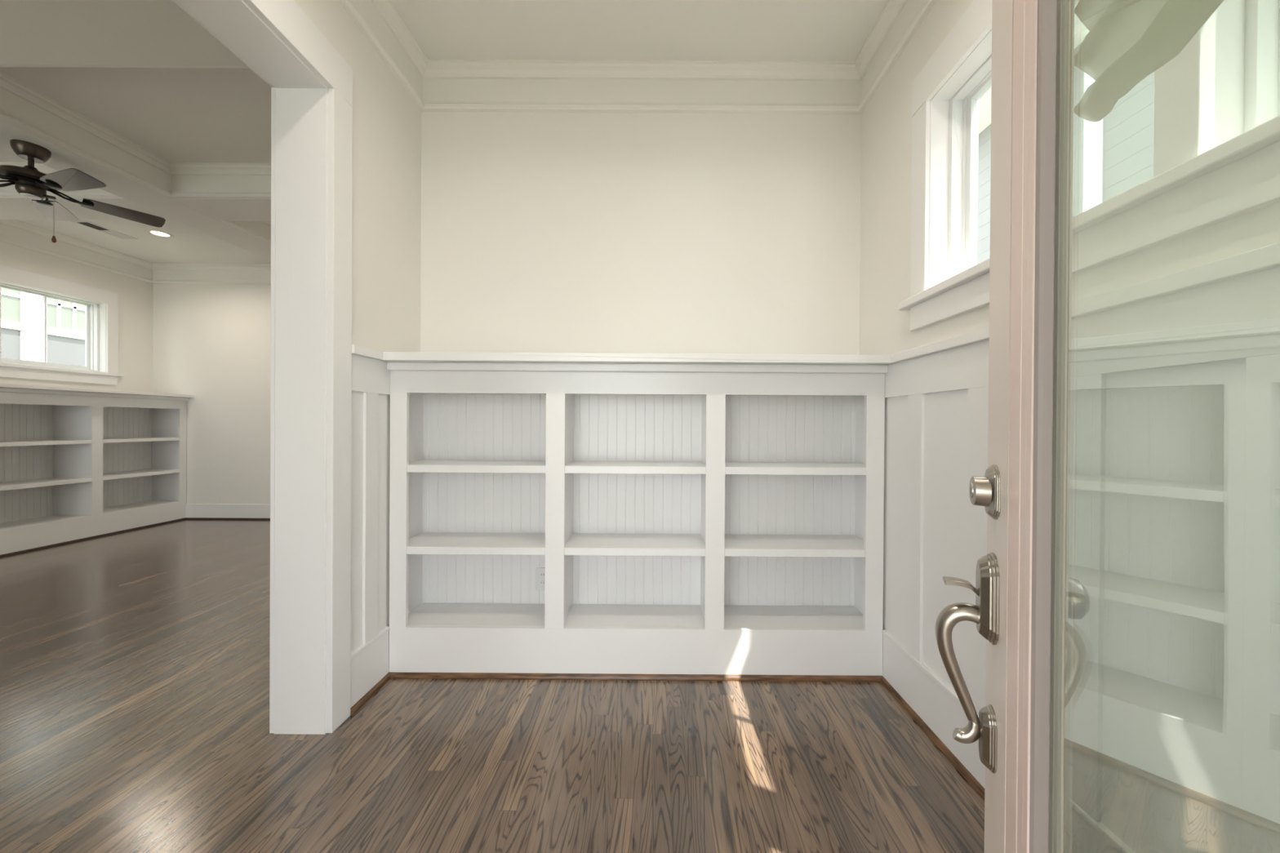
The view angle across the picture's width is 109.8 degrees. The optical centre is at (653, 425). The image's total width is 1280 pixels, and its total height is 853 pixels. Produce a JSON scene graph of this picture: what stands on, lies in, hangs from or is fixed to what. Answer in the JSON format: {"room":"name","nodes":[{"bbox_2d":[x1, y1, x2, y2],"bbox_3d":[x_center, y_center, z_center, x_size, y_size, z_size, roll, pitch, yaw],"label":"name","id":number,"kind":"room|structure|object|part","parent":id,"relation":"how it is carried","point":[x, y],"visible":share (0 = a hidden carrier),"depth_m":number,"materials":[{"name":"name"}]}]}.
{"room":"entryway","nodes":[
{"label":"entryway","id":0,"kind":"room"},
{"bbox_2d":[0,240,153,522],"bbox_3d":[-5.918,-0.448,2.553,0.150,3.100,5.690,0,0,0],"label":"wall","id":1,"kind":"structure","parent":0,"point":[135,296],"depth_m":4.93,"materials":[{"name":"beige paint"}]},
{"bbox_2d":[0,146,122,198],"bbox_3d":[-4.817,-1.743,2.624,2.035,0.217,1.206,0,0,0],"label":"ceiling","id":2,"kind":"structure","parent":1,"relation":"attached to","point":[10,191],"depth_m":3.20,"materials":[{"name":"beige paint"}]},
{"bbox_2d":[0,264,124,385],"bbox_3d":[-5.890,-0.936,4.399,0.195,1.000,1.055,0,0,0],"label":"window","id":3,"kind":"structure","parent":1,"relation":"in","point":[101,308],"depth_m":4.55,"materials":[{"name":"white paint"}]},
{"bbox_3d":[-5.828,-0.925,3.964,0.020,0.734,0.096,0,0,0],"label":"casing","id":4,"kind":"part","parent":3,"relation":"part of","materials":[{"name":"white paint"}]},
{"bbox_3d":[-5.958,-0.932,4.227,0.018,0.690,0.366,0,0,0],"label":"sash","id":5,"kind":"part","parent":3,"relation":"part of","materials":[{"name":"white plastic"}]},
{"bbox_3d":[-5.945,-0.926,4.404,0.085,0.732,0.775,0,0,0],"label":"frame","id":6,"kind":"part","parent":3,"relation":"part of","materials":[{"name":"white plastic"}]},
{"bbox_3d":[-5.824,-1.365,4.397,0.022,0.141,0.965,0,0,0],"label":"head casing","id":7,"kind":"part","parent":3,"relation":"part of","materials":[{"name":"white paint"}]},
{"bbox_3d":[-5.978,-0.934,4.581,0.018,0.690,0.366,0,0,0],"label":"sash","id":8,"kind":"part","parent":3,"relation":"part of","materials":[{"name":"white plastic"}]},
{"bbox_3d":[-5.827,-0.929,4.843,0.020,0.734,0.096,0,0,0],"label":"casing","id":9,"kind":"part","parent":3,"relation":"part of","materials":[{"name":"white paint"}]},
{"bbox_2d":[0,66,271,263],"bbox_3d":[-3.679,-1.914,2.543,4.610,0.140,5.690,0,0,0],"label":"ceiling","id":10,"kind":"structure","parent":0,"point":[190,115],"depth_m":2.72,"materials":[{"name":"paint"}]},
{"bbox_2d":[71,221,137,239],"bbox_3d":[-5.221,-1.858,4.291,0.150,0.006,0.402,0,0,0],"label":"ceiling vent","id":11,"kind":"object","parent":10,"relation":"in","point":[87,224],"visible":0.98,"depth_m":4.28,"materials":[{"name":"white metal"}]},
{"bbox_2d":[0,0,271,260],"bbox_3d":[-3.605,-1.734,2.624,4.597,0.220,4.362,0,0,-41],"label":"ceiling beam","id":12,"kind":"structure","parent":10,"relation":"attached to","point":[33,32],"depth_m":1.96,"materials":[{"name":"paint"}]},
{"bbox_2d":[0,139,165,242],"bbox_3d":[-3.624,-1.354,2.597,1.041,0.539,1.013,0,0,0],"label":"ceiling fan","id":13,"kind":"object","parent":12,"relation":"hanging from","point":[28,182],"visible":1,"depth_m":2.60,"materials":[{"name":"brown metal"}]},
{"bbox_3d":[-3.767,-1.391,2.571,0.176,0.049,0.066,0,0,-22],"label":"blade arm","id":14,"kind":"part","parent":13,"relation":"part of","materials":[{"name":"black metal"}]},
{"bbox_3d":[-3.622,-1.390,2.480,0.066,0.049,0.176,0,0,-4],"label":"blade arm","id":15,"kind":"part","parent":13,"relation":"part of","materials":[{"name":"black metal"}]},
{"bbox_3d":[-3.725,-1.392,2.736,0.066,0.049,0.176,0,0,-40],"label":"blade arm","id":16,"kind":"part","parent":13,"relation":"part of","materials":[{"name":"black metal"}]},
{"bbox_3d":[-3.491,-1.389,2.590,0.176,0.049,0.066,0,0,14],"label":"blade arm","id":17,"kind":"part","parent":13,"relation":"part of","materials":[{"name":"black metal"}]},
{"bbox_3d":[-3.579,-1.352,2.658,0.058,0.019,0.018,0,0,-31],"label":"chain arm","id":18,"kind":"part","parent":13,"relation":"part of","materials":[{"name":"black metal"}]},
{"bbox_3d":[-3.863,-1.384,2.902,0.132,0.036,0.351,0,0,-40],"label":"blade","id":19,"kind":"part","parent":13,"relation":"part of","materials":[{"name":"brown wood"}]},
{"bbox_3d":[-3.555,-1.391,2.748,0.066,0.049,0.176,1,0,32],"label":"blade arm","id":20,"kind":"part","parent":13,"relation":"part of","materials":[{"name":"black metal"}]},
{"bbox_3d":[-3.283,-1.378,2.537,0.351,0.036,0.132,0,0,14],"label":"blade","id":21,"kind":"part","parent":13,"relation":"part of","materials":[{"name":"wood"}]},
{"bbox_3d":[-3.441,-1.381,2.931,0.132,0.036,0.351,1,0,32],"label":"blade","id":22,"kind":"part","parent":13,"relation":"part of","materials":[{"name":"black wood"}]},
{"bbox_2d":[146,229,173,237],"bbox_3d":[-4.781,-1.856,4.360,0.182,0.005,0.182,0,0,0],"label":"recessed light","id":23,"kind":"object","parent":10,"relation":"in","point":[160,233],"visible":1,"depth_m":4.36,"materials":[{"name":"white"}]},
{"bbox_2d":[152,284,271,504],"bbox_3d":[-3.609,-0.445,5.319,4.460,3.100,0.150,0,0,0],"label":"wall","id":24,"kind":"structure","parent":0,"point":[211,343],"depth_m":5.25,"materials":[{"name":"beige paint"}]},
{"bbox_2d":[0,218,271,284],"bbox_3d":[-4.814,-1.750,4.405,2.035,0.217,1.670,0,0,0],"label":"crown molding","id":25,"kind":"structure","parent":24,"relation":"attached to","point":[15,232],"depth_m":4.93,"materials":[{"name":"beige paint"}]},
{"bbox_2d":[185,503,270,519],"bbox_3d":[-3.418,1.016,5.235,4.060,0.180,0.030,0,0,0],"label":"baseboard","id":26,"kind":"structure","parent":24,"relation":"attached to","point":[193,510],"depth_m":5.24,"materials":[{"name":"white paint"}]},
{"bbox_2d":[219,220,271,244],"bbox_3d":[-2.414,-1.735,4.402,2.083,0.217,1.670,0,0,0],"label":"ceiling","id":27,"kind":"structure","parent":24,"relation":"attached to","point":[260,229],"depth_m":3.88,"materials":[{"name":"beige paint"}]},
{"bbox_2d":[293,0,421,671],"bbox_3d":[-1.291,-0.419,2.545,0.185,3.100,5.690,0,0,0],"label":"wall","id":28,"kind":"structure","parent":0,"point":[386,199],"depth_m":1.98,"materials":[{"name":"beige paint"}]},
{"bbox_2d":[0,64,271,199],"bbox_3d":[-2.417,-1.728,2.620,2.083,0.217,1.206,0,0,0],"label":"crown molding","id":29,"kind":"structure","parent":28,"relation":"attached to","point":[21,105],"depth_m":2.87,"materials":[{"name":"beige paint"}]},
{"bbox_2d":[173,0,352,734],"bbox_3d":[-1.294,-0.121,0.805,0.229,2.520,1.906,0,0,0],"label":"door frame","id":30,"kind":"structure","parent":28,"relation":"attached to","point":[310,82],"depth_m":1.65,"materials":[{"name":"white paint"}]},
{"bbox_3d":[-1.391,-1.308,0.800,0.020,0.148,1.906,0,0,0],"label":"head casing","id":31,"kind":"part","parent":30,"relation":"part of","materials":[{"name":"white paint"}]},
{"bbox_3d":[-1.397,-0.052,1.705,0.020,2.372,0.107,0,0,0],"label":"casing","id":32,"kind":"part","parent":30,"relation":"part of","materials":[{"name":"white paint"}]},
{"bbox_3d":[-1.183,-1.307,0.798,0.024,0.148,1.904,0,0,0],"label":"head casing","id":33,"kind":"part","parent":30,"relation":"part of","materials":[{"name":"white paint"}]},
{"bbox_3d":[-1.190,-0.051,1.705,0.024,2.372,0.102,0,0,0],"label":"casing","id":34,"kind":"part","parent":30,"relation":"part of","materials":[{"name":"white paint"}]},
{"bbox_2d":[350,354,390,708],"bbox_3d":[-1.196,0.426,1.893,0.018,1.417,0.271,0,0,0],"label":"wainscot","id":35,"kind":"structure","parent":28,"relation":"attached to","point":[371,377],"depth_m":1.88,"materials":[{"name":"white paint"}]},
{"bbox_3d":[-1.204,0.474,1.893,0.003,1.280,0.271,0,0,0],"label":"panel","id":36,"kind":"part","parent":35,"relation":"part of","materials":[{"name":"white paint"}]},
{"bbox_3d":[-1.202,1.030,1.896,0.014,0.210,0.271,0,0,0],"label":"baseboard","id":37,"kind":"part","parent":35,"relation":"part of","materials":[{"name":"white paint"}]},
{"bbox_3d":[-1.194,-0.210,1.891,0.014,0.145,0.271,0,0,0],"label":"rail","id":38,"kind":"part","parent":35,"relation":"part of","materials":[{"name":"white paint"}]},
{"bbox_2d":[350,671,390,715],"bbox_3d":[-1.187,1.125,1.896,0.016,0.020,0.271,0,0,0],"label":"baseboard","id":39,"kind":"structure","parent":28,"relation":"attached to","point":[376,687],"depth_m":1.88,"materials":[{"name":"brown wood"}]},
{"bbox_2d":[0,520,984,852],"bbox_3d":[-2.423,1.184,2.554,7.260,0.120,5.690,0,0,0],"label":"floor","id":40,"kind":"structure","parent":0,"point":[135,664],"depth_m":1.58,"materials":[{"name":"brown wood"}]},
{"bbox_2d":[0,386,188,555],"bbox_3d":[-5.633,0.394,2.778,0.426,1.417,4.937,0,0,0],"label":"bookcase","id":41,"kind":"object","parent":40,"relation":"on","point":[66,457],"visible":1,"depth_m":4.37,"materials":[{"name":"white paint"}]},
{"bbox_3d":[-5.838,0.313,4.001,0.012,1.120,0.738,0,0,0],"label":"panel","id":42,"kind":"part","parent":41,"relation":"part of","materials":[{"name":"white paint"}]},
{"bbox_3d":[-5.641,0.528,4.001,0.384,0.034,0.738,0,0,0],"label":"shelf","id":43,"kind":"part","parent":41,"relation":"part of","materials":[{"name":"white paint"}]},
{"bbox_3d":[-5.639,0.158,4.000,0.384,0.034,0.738,0,0,0],"label":"shelf","id":44,"kind":"part","parent":41,"relation":"part of","materials":[{"name":"white paint"}]},
{"bbox_2d":[0,517,185,557],"bbox_3d":[-5.445,1.094,2.784,0.016,0.020,4.940,0,0,0],"label":"baseboard","id":45,"kind":"structure","parent":41,"relation":"attached to","point":[180,519],"depth_m":4.30,"materials":[{"name":"brown wood"}]},
{"bbox_3d":[-5.430,-0.295,2.775,0.028,0.036,4.935,0,0,0],"label":"bed moulding","id":46,"kind":"part","parent":41,"relation":"part of","materials":[{"name":"white paint"}]},
{"bbox_2d":[0,382,195,397],"bbox_3d":[-5.598,-0.329,2.768,0.490,0.030,4.960,0,0,0],"label":"ledge","id":47,"kind":"object","parent":41,"relation":"on","point":[2,385],"visible":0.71,"depth_m":4.27,"materials":[{"name":"white paint"}]},
{"bbox_3d":[-5.836,0.310,4.834,0.012,1.120,0.783,0,0,0],"label":"panel","id":48,"kind":"part","parent":41,"relation":"part of","materials":[{"name":"white paint"}]},
{"bbox_3d":[-5.640,0.524,4.835,0.384,0.034,0.783,0,0,0],"label":"shelf","id":49,"kind":"part","parent":41,"relation":"part of","materials":[{"name":"white paint"}]},
{"bbox_3d":[-5.637,0.154,4.833,0.384,0.034,0.783,0,0,0],"label":"shelf","id":50,"kind":"part","parent":41,"relation":"part of","materials":[{"name":"white paint"}]},
{"bbox_3d":[-5.653,0.384,5.236,0.378,1.417,0.020,0,0,0],"label":"panel","id":51,"kind":"part","parent":41,"relation":"part of","materials":[{"name":"white paint"}]},
{"bbox_2d":[386,361,888,675],"bbox_3d":[-0.077,0.432,2.156,2.228,1.417,0.314,0,0,0],"label":"bookcase","id":52,"kind":"object","parent":40,"relation":"on","point":[680,493],"visible":0.98,"depth_m":2.22,"materials":[{"name":"white paint"}]},
{"bbox_3d":[-1.186,0.425,2.182,0.008,1.417,0.266,0,0,0],"label":"panel","id":53,"kind":"part","parent":52,"relation":"part of","materials":[{"name":"white paint"}]},
{"bbox_3d":[-0.832,0.566,2.167,0.702,0.034,0.272,0,0,0],"label":"shelf","id":54,"kind":"part","parent":52,"relation":"part of","materials":[{"name":"white paint"}]},
{"bbox_3d":[-0.830,0.196,2.165,0.702,0.034,0.272,0,0,0],"label":"shelf","id":55,"kind":"part","parent":52,"relation":"part of","materials":[{"name":"white paint"}]},
{"bbox_3d":[-0.831,0.352,2.308,0.702,1.120,0.012,0,0,0],"label":"panel","id":56,"kind":"part","parent":52,"relation":"part of","materials":[{"name":"white paint"}]},
{"bbox_2d":[535,567,545,590],"bbox_3d":[-0.566,0.785,2.298,0.072,0.116,0.009,0,0,0],"label":"electrical outlet","id":57,"kind":"object","parent":52,"relation":"attached to","point":[540,571],"visible":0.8,"depth_m":2.30,"materials":[{"name":"white plastic"}]},
{"bbox_2d":[539,573,545,577],"bbox_3d":[-0.566,0.764,2.295,0.033,0.025,0.002,0,0,0],"label":"receptacle","id":58,"kind":"object","parent":57,"relation":"attached to","point":[541,575],"depth_m":2.29,"materials":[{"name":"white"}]},
{"bbox_2d":[539,581,545,586],"bbox_3d":[-0.566,0.806,2.296,0.033,0.025,0.002,0,0,0],"label":"receptacle","id":59,"kind":"object","parent":57,"relation":"attached to","point":[541,583],"depth_m":2.29,"materials":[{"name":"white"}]},
{"bbox_3d":[-0.085,0.570,2.166,0.652,0.034,0.272,0,0,0],"label":"shelf","id":60,"kind":"part","parent":52,"relation":"part of","materials":[{"name":"white paint"}]},
{"bbox_3d":[-0.083,0.200,2.164,0.652,0.034,0.272,0,0,0],"label":"shelf","id":61,"kind":"part","parent":52,"relation":"part of","materials":[{"name":"white paint"}]},
{"bbox_2d":[389,671,882,682],"bbox_3d":[-0.082,1.131,2.022,2.226,0.020,0.016,0,0,0],"label":"baseboard","id":62,"kind":"structure","parent":52,"relation":"attached to","point":[393,675],"depth_m":2.02,"materials":[{"name":"brown wood"}]},
{"bbox_3d":[-0.073,-0.258,2.010,2.226,0.036,0.028,0,0,0],"label":"bed moulding","id":63,"kind":"part","parent":52,"relation":"part of","materials":[{"name":"white paint"}]},
{"bbox_3d":[-0.084,0.357,2.307,0.652,1.120,0.012,0,0,0],"label":"panel","id":64,"kind":"part","parent":52,"relation":"part of","materials":[{"name":"white paint"}]},
{"bbox_3d":[0.671,0.362,2.305,0.715,1.120,0.012,0,0,0],"label":"panel","id":65,"kind":"part","parent":52,"relation":"part of","materials":[{"name":"white paint"}]},
{"bbox_3d":[0.669,0.575,2.164,0.715,0.034,0.272,0,0,0],"label":"shelf","id":66,"kind":"part","parent":52,"relation":"part of","materials":[{"name":"white paint"}]},
{"bbox_3d":[0.672,0.205,2.163,0.715,0.034,0.272,0,0,0],"label":"shelf","id":67,"kind":"part","parent":52,"relation":"part of","materials":[{"name":"white paint"}]},
{"bbox_2d":[351,242,1279,364],"bbox_3d":[-0.074,-0.289,1.081,2.256,0.035,2.462,0,0,0],"label":"ledge","id":68,"kind":"object","parent":52,"relation":"on","point":[1268,257],"visible":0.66,"depth_m":1.82,"materials":[{"name":"white paint"}]},
{"bbox_3d":[1.032,0.439,2.178,0.008,1.417,0.266,0,0,0],"label":"panel","id":69,"kind":"part","parent":52,"relation":"part of","materials":[{"name":"white paint"}]},
{"bbox_2d":[391,0,888,61],"bbox_3d":[0.016,-1.884,0.999,2.415,0.140,2.613,0,0,0],"label":"ceiling","id":70,"kind":"structure","parent":0,"point":[783,30],"depth_m":2.06,"materials":[{"name":"paint"}]},
{"bbox_2d":[420,111,861,606],"bbox_3d":[-0.024,-0.410,2.371,2.480,3.100,0.120,0,0,0],"label":"wall","id":71,"kind":"structure","parent":0,"point":[542,232],"depth_m":2.31,"materials":[{"name":"beige paint"}]},
{"bbox_2d":[338,0,937,113],"bbox_3d":[-0.066,-1.706,1.075,2.254,0.217,2.463,0,0,0],"label":"crown molding","id":72,"kind":"structure","parent":71,"relation":"attached to","point":[434,85],"depth_m":2.28,"materials":[{"name":"beige paint"}]},
{"bbox_2d":[859,0,1279,650],"bbox_3d":[1.134,-0.397,1.078,0.161,3.100,2.463,0,0,0],"label":"wall","id":73,"kind":"structure","parent":0,"point":[886,158],"depth_m":1.89,"materials":[{"name":"beige paint"}]},
{"bbox_2d":[880,675,984,800],"bbox_3d":[1.021,1.143,0.941,0.016,0.020,2.175,0,0,0],"label":"baseboard","id":74,"kind":"structure","parent":73,"relation":"attached to","point":[941,746],"depth_m":1.62,"materials":[{"name":"brown wood"}]},
{"bbox_2d":[882,266,1279,852],"bbox_3d":[1.039,0.444,0.938,0.018,1.417,2.175,0,0,0],"label":"wainscot","id":75,"kind":"structure","parent":73,"relation":"attached to","point":[1173,706],"depth_m":0.96,"materials":[{"name":"white paint"}]},
{"bbox_3d":[1.037,1.048,0.940,0.014,0.210,2.175,0,0,0],"label":"baseboard","id":76,"kind":"part","parent":75,"relation":"part of","materials":[{"name":"white paint"}]},
{"bbox_3d":[1.045,-0.192,0.935,0.014,0.145,2.175,0,0,0],"label":"rail","id":77,"kind":"part","parent":75,"relation":"part of","materials":[{"name":"white paint"}]},
{"bbox_2d":[897,0,1279,330],"bbox_3d":[1.116,-0.877,0.893,0.210,1.000,1.932,0,0,0],"label":"window","id":78,"kind":"structure","parent":73,"relation":"in","point":[1192,188],"depth_m":1.27,"materials":[{"name":"white paint"}]},
{"bbox_3d":[1.047,-0.873,1.767,0.020,0.734,0.096,0,0,0],"label":"casing","id":79,"kind":"part","parent":78,"relation":"part of","materials":[{"name":"white paint"}]},
{"bbox_3d":[1.048,-1.307,0.892,0.022,0.141,1.842,0,0,0],"label":"head casing","id":80,"kind":"part","parent":78,"relation":"part of","materials":[{"name":"white paint"}]},
{"bbox_3d":[1.172,-0.868,1.325,0.100,0.732,0.780,0,0,0],"label":"frame","id":81,"kind":"part","parent":78,"relation":"part of","materials":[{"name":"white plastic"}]},
{"bbox_3d":[1.178,-0.876,1.502,0.018,0.690,0.368,0,0,0],"label":"sash","id":82,"kind":"part","parent":78,"relation":"part of","materials":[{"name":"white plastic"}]},
{"bbox_3d":[1.046,-0.869,0.892,0.020,0.734,0.078,0,0,0],"label":"casing","id":83,"kind":"part","parent":78,"relation":"part of","materials":[{"name":"white paint"}]},
{"bbox_2d":[1207,0,1279,150],"bbox_3d":[1.128,-0.858,0.423,0.185,0.785,0.900,0,0,0],"label":"window","id":84,"kind":"structure","parent":78,"relation":"attached to","point":[1243,95],"depth_m":0.85,"materials":[{"name":"white paint"}]},
{"bbox_3d":[1.170,-0.865,0.463,0.100,0.732,0.780,0,0,0],"label":"frame","id":85,"kind":"part","parent":84,"relation":"part of","materials":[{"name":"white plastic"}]},
{"bbox_3d":[-0.088,-0.400,-0.227,2.600,3.100,0.150,0,0,0],"label":"wall","id":86,"kind":"structure","parent":0,"visible":0},
{"bbox_2d":[935,0,1089,852],"bbox_3d":[0.398,-0.028,0.302,0.183,2.336,0.921,0,0,20],"label":"door","id":87,"kind":"structure","parent":86,"relation":"in","point":[1026,597],"depth_m":0.56,"materials":[{"name":"beige paint"}]},
{"bbox_3d":[0.491,0.258,0.710,0.056,0.026,0.028,0,0,25],"label":"thumb lever","id":88,"kind":"part","parent":87,"relation":"part of","materials":[{"name":"silver metal"}]},
{"bbox_3d":[0.515,0.266,0.698,0.021,0.138,0.064,0,0,25],"label":"plate","id":89,"kind":"part","parent":87,"relation":"part of","materials":[{"name":"silver metal"}]},
{"bbox_3d":[0.516,0.483,0.698,0.016,0.096,0.052,0,0,25],"label":"plate","id":90,"kind":"part","parent":87,"relation":"part of","materials":[{"name":"silver metal"}]},
{"bbox_3d":[0.370,-0.074,0.319,0.035,2.053,0.674,0,0,25],"label":"lite frame","id":91,"kind":"part","parent":87,"relation":"part of","materials":[{"name":"white wood"}]},
{"bbox_3d":[0.370,-0.084,0.320,0.036,2.003,0.608,0,0,25],"label":"lite frame","id":92,"kind":"part","parent":87,"relation":"part of","materials":[{"name":"white wood"}]},
{"bbox_3d":[0.370,-0.090,0.319,0.036,1.965,0.562,0,0,25],"label":"lite frame","id":93,"kind":"part","parent":87,"relation":"part of","materials":[{"name":"white wood"}]},
{"bbox_3d":[0.368,-0.097,0.319,0.038,1.928,0.514,0,0,25],"label":"lite frame","id":94,"kind":"part","parent":87,"relation":"part of","materials":[{"name":"white wood"}]},
{"bbox_3d":[0.590,0.251,0.663,0.071,0.066,0.066,0,0,25],"label":"knob","id":95,"kind":"part","parent":87,"relation":"part of","materials":[{"name":"silver metal"}]},
{"bbox_2d":[1073,0,1223,121],"bbox_3d":[0.421,-0.719,0.312,0.053,0.759,0.555,0,0,25],"label":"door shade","id":96,"kind":"object","parent":86,"relation":"attached to","point":[1126,41],"visible":0.99,"depth_m":0.47,"materials":[{"name":"fabric"}]},
{"label":"outside","id":97,"kind":"structure","parent":0,"visible":0},
{"bbox_3d":[-2.002,1.912,6.011,56.000,0.200,36.000,0,0,0],"label":"ground","id":98,"kind":"structure","parent":97,"visible":0},
{"bbox_2d":[0,287,84,366],"bbox_3d":[-11.334,-1.047,6.014,5.700,5.600,16.400,0,0,0],"label":"neighbor house","id":99,"kind":"structure","parent":98,"relation":"on","point":[20,312],"depth_m":6.52,"materials":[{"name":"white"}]},
{"bbox_3d":[-8.953,-1.912,5.982,0.009,1.040,0.750,0,0,0],"label":"pane","id":100,"kind":"part","parent":99,"relation":"part of","materials":[{"name":"green glass"}]},
{"bbox_3d":[-8.960,-0.812,5.986,0.009,1.160,0.750,0,0,0],"label":"pane","id":101,"kind":"part","parent":99,"relation":"part of","materials":[{"name":"grey glass"}]},
{"bbox_3d":[-8.952,-1.915,6.855,0.009,1.040,0.549,0,0,0],"label":"pane","id":102,"kind":"part","parent":99,"relation":"part of","materials":[{"name":"green glass"}]},
{"bbox_3d":[-8.959,-0.815,6.860,0.009,1.160,0.549,0,0,0],"label":"pane","id":103,"kind":"part","parent":99,"relation":"part of","materials":[{"name":"grey glass"}]},
{"bbox_2d":[977,2,1154,264],"bbox_3d":[6.011,-0.779,3.987,5.600,5.300,16.400,0,0,0],"label":"neighbor house","id":104,"kind":"structure","parent":98,"relation":"on","point":[1113,155],"depth_m":3.63,"materials":[{"name":"grey"}]}
]}

